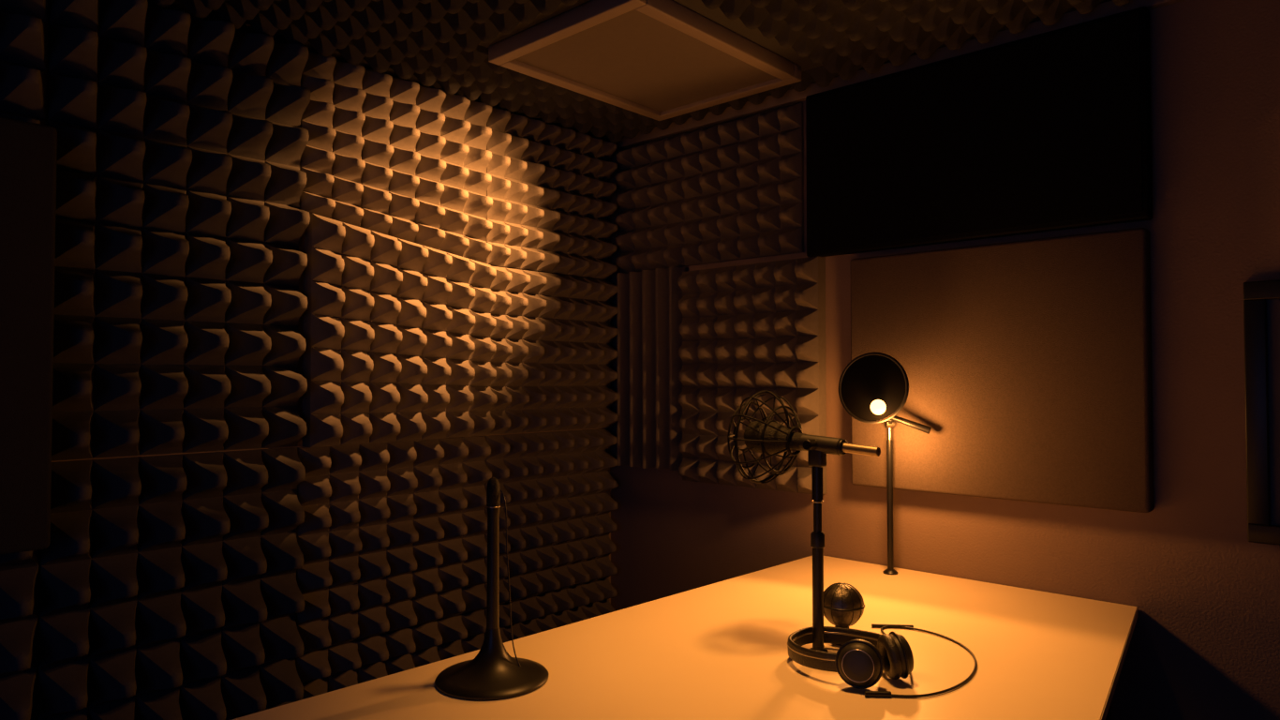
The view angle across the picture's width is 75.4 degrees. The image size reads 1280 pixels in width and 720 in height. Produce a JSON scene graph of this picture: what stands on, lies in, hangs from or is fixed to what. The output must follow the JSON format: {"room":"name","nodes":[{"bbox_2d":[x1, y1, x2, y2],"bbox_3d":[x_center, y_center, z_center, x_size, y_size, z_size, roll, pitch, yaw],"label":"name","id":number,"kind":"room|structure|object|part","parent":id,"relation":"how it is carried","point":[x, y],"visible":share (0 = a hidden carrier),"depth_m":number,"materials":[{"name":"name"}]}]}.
{"room":"studio","nodes":[
{"label":"studio","id":0,"kind":"room"},
{"bbox_2d":[35,0,610,719],"bbox_3d":[-1.487,0.212,2.196,0.100,2.400,3.900,-1,-2,43],"label":"wall","id":1,"kind":"structure","parent":0,"point":[302,240],"depth_m":2.59,"materials":[{"name":"paint"}]},
{"bbox_2d":[0,550,38,719],"bbox_3d":[-1.673,0.827,1.774,0.179,1.150,0.650,-1,-2,43],"label":"panel","id":2,"kind":"object","parent":1,"relation":"attached to","point":[19,571],"visible":0.63,"depth_m":1.97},
{"bbox_2d":[0,0,47,125],"bbox_3d":[-1.673,-0.370,1.802,0.179,1.235,0.650,-1,-2,43],"label":"panel","id":3,"kind":"object","parent":1,"relation":"attached to","point":[23,23],"visible":0.23,"depth_m":2.01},
{"bbox_2d":[0,117,57,554],"bbox_3d":[-1.609,-0.060,1.688,0.060,0.980,0.680,-1,-2,43],"label":"wall panel","id":4,"kind":"object","parent":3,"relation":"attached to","point":[28,150],"visible":1,"depth_m":1.88,"materials":[{"name":"fabric"}]},
{"bbox_2d":[36,446,305,719],"bbox_3d":[-1.228,0.839,2.255,0.179,1.150,0.650,-1,-2,43],"label":"panel","id":5,"kind":"object","parent":1,"relation":"attached to","point":[169,588],"visible":1,"depth_m":2.23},
{"bbox_2d":[46,0,311,461],"bbox_3d":[-1.228,-0.358,2.283,0.179,1.235,0.650,-1,-2,43],"label":"panel","id":6,"kind":"object","parent":1,"relation":"attached to","point":[180,222],"visible":0.99,"depth_m":2.25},
{"bbox_2d":[295,609,486,699],"bbox_3d":[-0.788,1.171,2.769,0.115,0.510,0.705,-1,-2,43],"label":"panel","id":7,"kind":"object","parent":1,"relation":"attached to","point":[331,668],"visible":0.42,"depth_m":2.74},
{"bbox_2d":[295,435,491,653],"bbox_3d":[-0.788,0.594,2.783,0.115,0.635,0.705,-1,-2,43],"label":"panel","id":8,"kind":"object","parent":1,"relation":"attached to","point":[391,537],"visible":0.97,"depth_m":2.75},
{"bbox_2d":[299,51,492,263],"bbox_3d":[-0.788,-0.663,2.813,0.115,0.600,0.705,-1,-2,43],"label":"panel","id":9,"kind":"object","parent":1,"relation":"attached to","point":[385,154],"visible":0.98,"depth_m":2.79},
{"bbox_2d":[302,213,497,446],"bbox_3d":[-0.758,-0.085,2.776,0.145,0.712,0.710,-1,-2,39],"label":"panel","id":10,"kind":"object","parent":1,"relation":"attached to","point":[399,347],"visible":1,"depth_m":2.68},
{"bbox_2d":[481,578,616,642],"bbox_3d":[-0.328,1.183,3.270,0.109,0.510,0.646,-1,-2,43],"label":"panel","id":11,"kind":"object","parent":1,"relation":"attached to","point":[532,615],"visible":0.2,"depth_m":3.28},
{"bbox_2d":[484,428,618,608],"bbox_3d":[-0.328,0.606,3.284,0.109,0.635,0.646,-1,-2,43],"label":"panel","id":12,"kind":"object","parent":1,"relation":"attached to","point":[556,485],"visible":0.95,"depth_m":3.27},
{"bbox_2d":[485,106,617,280],"bbox_3d":[-0.329,-0.651,3.314,0.109,0.600,0.646,-1,-2,43],"label":"panel","id":13,"kind":"object","parent":1,"relation":"attached to","point":[550,188],"visible":0.99,"depth_m":3.27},
{"bbox_2d":[490,266,619,434],"bbox_3d":[-0.325,-0.032,3.296,0.118,0.630,0.646,-1,-2,43],"label":"panel","id":14,"kind":"object","parent":1,"relation":"attached to","point":[553,334],"visible":0.98,"depth_m":3.26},
{"bbox_2d":[147,0,1111,140],"bbox_3d":[-0.129,-1.067,0.970,3.800,0.100,4.100,-1,-2,43],"label":"ceiling","id":15,"kind":"structure","parent":0,"point":[716,15],"depth_m":2.49,"materials":[{"name":"paint"}]},
{"bbox_2d":[488,0,646,65],"bbox_3d":[-0.228,-0.958,2.384,0.630,0.049,0.045,-1,-2,43],"label":"frame","id":16,"kind":"object","parent":15,"relation":"attached to","point":[589,14],"visible":1,"depth_m":2.37,"materials":[{"name":"brown wood"}]},
{"bbox_2d":[500,59,660,118],"bbox_3d":[-0.183,-0.947,2.863,0.045,0.049,0.720,-1,-2,43],"label":"frame","id":17,"kind":"object","parent":15,"relation":"attached to","point":[513,65],"visible":0.52,"depth_m":2.82,"materials":[{"name":"brown wood"}]},
{"bbox_2d":[152,0,1130,143],"bbox_3d":[-0.083,-0.989,1.047,3.400,0.053,3.600,-1,-2,43],"label":"ceiling panel","id":18,"kind":"object","parent":15,"relation":"attached to","point":[432,41],"visible":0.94,"depth_m":2.40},
{"bbox_2d":[513,9,776,112],"bbox_3d":[0.031,-0.959,2.665,0.540,0.034,0.720,-1,-2,43],"label":"ceiling panel","id":19,"kind":"object","parent":15,"relation":"in","point":[634,56],"visible":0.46,"depth_m":2.64,"materials":[{"name":"beige fabric"}]},
{"bbox_2d":[635,0,793,80],"bbox_3d":[0.246,-0.956,2.466,0.045,0.049,0.720,-1,-2,43],"label":"frame","id":20,"kind":"object","parent":15,"relation":"attached to","point":[669,12],"visible":0.98,"depth_m":2.43,"materials":[{"name":"brown wood"}]},
{"bbox_2d":[652,63,801,120],"bbox_3d":[0.291,-0.945,2.945,0.630,0.049,0.045,-1,-2,43],"label":"frame","id":21,"kind":"object","parent":15,"relation":"attached to","point":[777,82],"visible":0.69,"depth_m":2.90,"materials":[{"name":"brown wood"}]},
{"bbox_2d":[610,0,1279,719],"bbox_3d":[1.229,0.217,2.407,3.800,2.400,0.100,-1,-2,43],"label":"wall","id":22,"kind":"structure","parent":0,"point":[1204,644],"depth_m":2.19,"materials":[{"name":"paint"}]},
{"bbox_2d":[616,266,687,470],"bbox_3d":[0.035,0.037,3.400,0.365,0.808,0.069,-1,-2,43],"label":"panel","id":23,"kind":"object","parent":22,"relation":"attached to","point":[648,315],"visible":0.95,"depth_m":3.38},
{"bbox_2d":[615,102,803,273],"bbox_3d":[0.227,-0.646,3.229,0.900,0.535,0.084,-1,-2,43],"label":"panel","id":24,"kind":"object","parent":22,"relation":"attached to","point":[732,189],"visible":0.99,"depth_m":3.18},
{"bbox_2d":[677,255,826,493],"bbox_3d":[0.385,0.057,3.045,0.610,0.820,0.116,-1,-2,43],"label":"panel","id":25,"kind":"object","parent":22,"relation":"attached to","point":[746,330],"visible":0.89,"depth_m":3.01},
{"bbox_2d":[607,0,1186,149],"bbox_3d":[1.185,-0.961,2.388,3.600,0.045,0.030,-1,-2,43],"label":"trim","id":26,"kind":"structure","parent":22,"relation":"attached to","point":[1107,8],"depth_m":2.71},
{"bbox_2d":[805,6,1152,256],"bbox_3d":[0.976,-0.645,2.544,1.030,0.560,0.073,-1,-2,43],"label":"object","id":27,"kind":"object","parent":22,"relation":"attached to","point":[1051,130],"visible":0.94,"depth_m":2.44,"materials":[{"name":"black metal"}]},
{"bbox_2d":[850,227,1154,512],"bbox_3d":[1.034,0.033,2.481,0.860,0.752,0.062,-1,-2,43],"label":"panel","id":28,"kind":"object","parent":22,"relation":"attached to","point":[1027,364],"visible":0.98,"depth_m":2.39,"materials":[{"name":"fabric"}]},
{"bbox_2d":[1243,279,1279,545],"bbox_3d":[1.694,0.124,1.887,0.507,0.642,0.034,-1,-2,43],"label":"picture frame","id":29,"kind":"object","parent":22,"relation":"attached to","point":[1261,303],"visible":1,"depth_m":2.03,"materials":[{"name":"black metal"}]},
{"bbox_3d":[1.525,0.128,2.043,0.045,0.552,0.034,-1,-2,43],"label":"rail","id":30,"kind":"part","parent":29,"relation":"part of","materials":[{"name":"black metal"}]},
{"bbox_3d":[1.694,-0.175,1.894,0.507,0.045,0.034,-1,-2,43],"label":"rail","id":31,"kind":"part","parent":29,"relation":"part of","materials":[{"name":"black wood"}]},
{"bbox_3d":[1.694,0.422,1.879,0.507,0.045,0.034,-1,-2,43],"label":"rail","id":32,"kind":"part","parent":29,"relation":"part of","materials":[{"name":"black metal"}]},
{"bbox_2d":[1266,298,1279,525],"bbox_3d":[1.702,0.124,1.895,0.417,0.552,0.011,-1,-2,43],"label":"print","id":33,"kind":"object","parent":29,"relation":"on","point":[1272,305],"depth_m":2.03},
{"bbox_3d":[-0.129,1.432,0.910,3.800,0.100,4.100,-1,-2,43],"label":"floor","id":34,"kind":"structure","parent":0,"visible":0},
{"bbox_2d":[232,555,1138,719],"bbox_3d":[0.330,1.024,1.651,1.338,0.750,2.197,-1,-2,43],"label":"desk","id":35,"kind":"object","parent":34,"relation":"on","point":[718,650],"visible":0.78,"depth_m":1.80,"materials":[{"name":"laminate"}]},
{"bbox_2d":[434,476,548,699],"bbox_3d":[-0.300,0.445,1.689,0.227,0.410,0.227,-1,-2,43],"label":"microphone stand","id":36,"kind":"object","parent":35,"relation":"on","point":[493,673],"visible":1,"depth_m":1.67,"materials":[{"name":"black metal"}]},
{"bbox_2d":[727,389,880,652],"bbox_3d":[0.378,0.362,1.871,0.359,0.585,0.220,-1,-2,43],"label":"microphone","id":37,"kind":"object","parent":35,"relation":"on","point":[770,438],"visible":1,"depth_m":1.87,"materials":[{"name":"black metal"}]},
{"bbox_3d":[0.249,0.208,1.904,0.064,0.028,0.003,1,-2,-34],"label":"elastic cord","id":38,"kind":"part","parent":37,"relation":"part of","materials":[{"name":"black rubber"}]},
{"bbox_3d":[0.251,0.153,1.903,0.064,0.029,0.003,1,-2,-36],"label":"elastic cord","id":39,"kind":"part","parent":37,"relation":"part of","materials":[{"name":"black rubber"}]},
{"bbox_3d":[0.274,0.247,1.933,0.033,0.062,0.003,0,-1,-15],"label":"elastic cord","id":40,"kind":"part","parent":37,"relation":"part of","materials":[{"name":"black rubber"}]},
{"bbox_3d":[0.280,0.116,1.930,0.029,0.064,0.003,1,-2,-28],"label":"elastic cord","id":41,"kind":"part","parent":37,"relation":"part of","materials":[{"name":"black rubber"}]},
{"bbox_2d":[823,581,864,644],"bbox_3d":[0.471,0.588,1.928,0.104,0.136,0.104,-1,-2,43],"label":"microphone","id":42,"kind":"object","parent":35,"relation":"on","point":[843,603],"visible":0.91,"depth_m":1.89,"materials":[{"name":"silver metal"}]},
{"bbox_2d":[787,623,977,697],"bbox_3d":[0.550,0.606,1.812,0.357,0.095,0.489,-1,-2,43],"label":"headphones","id":43,"kind":"object","parent":35,"relation":"on","point":[862,657],"visible":1,"depth_m":1.66,"materials":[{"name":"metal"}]},
{"bbox_3d":[0.426,0.597,1.617,0.062,0.062,0.010,-1,-1,23],"label":"cup trim","id":44,"kind":"part","parent":43,"relation":"part of","materials":[{"name":"metal"}]},
{"bbox_2d":[837,641,880,685],"bbox_3d":[0.431,0.600,1.629,0.084,0.084,0.039,-1,-1,22],"label":"ear cup","id":45,"kind":"object","parent":43,"relation":"on","point":[858,662],"depth_m":1.62,"materials":[{"name":"black plastic"}]},
{"bbox_2d":[852,639,883,663],"bbox_3d":[0.439,0.603,1.650,0.089,0.088,0.033,-1,-1,23],"label":"cushion","id":46,"kind":"object","parent":43,"relation":"on","point":[864,651],"depth_m":1.62,"materials":[{"name":"black leather"}]},
{"bbox_2d":[877,633,903,679],"bbox_3d":[0.509,0.604,1.685,0.035,0.088,0.089,0,-1,-5],"label":"cushion","id":47,"kind":"object","parent":43,"relation":"on","point":[890,646],"depth_m":1.66,"materials":[{"name":"black leather"}]},
{"bbox_2d":[889,633,913,676],"bbox_3d":[0.531,0.601,1.687,0.041,0.084,0.084,0,-1,-5],"label":"ear cup","id":48,"kind":"object","parent":43,"relation":"on","point":[900,653],"depth_m":1.65,"materials":[{"name":"black leather"}]},
{"bbox_2d":[838,352,931,574],"bbox_3d":[0.762,0.323,2.559,0.256,0.696,0.150,0,-1,-6],"label":"lamp","id":49,"kind":"object","parent":35,"relation":"on","point":[873,387],"visible":1,"depth_m":2.56,"materials":[{"name":"black metal"}]},
{"bbox_3d":[0.724,0.143,2.516,0.046,0.046,0.046,-1,-2,43],"label":"bulb","id":50,"kind":"part","parent":49,"relation":"part of","materials":[{"name":"white glass"}]},
{"bbox_3d":[0.773,0.174,2.582,0.092,0.041,0.012,-1,-2,26],"label":"cross arm","id":51,"kind":"part","parent":49,"relation":"part of","materials":[{"name":"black metal"}]},
{"bbox_3d":[0.836,0.198,2.556,0.121,0.058,0.022,-1,-1,24],"label":"arm handle","id":52,"kind":"part","parent":49,"relation":"part of","materials":[{"name":"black metal"}]},
{"bbox_3d":[1.222,1.052,2.203,0.050,0.722,0.050,-1,-2,43],"label":"leg","id":53,"kind":"part","parent":35,"relation":"part of","materials":[{"name":"black metal"}]}
]}

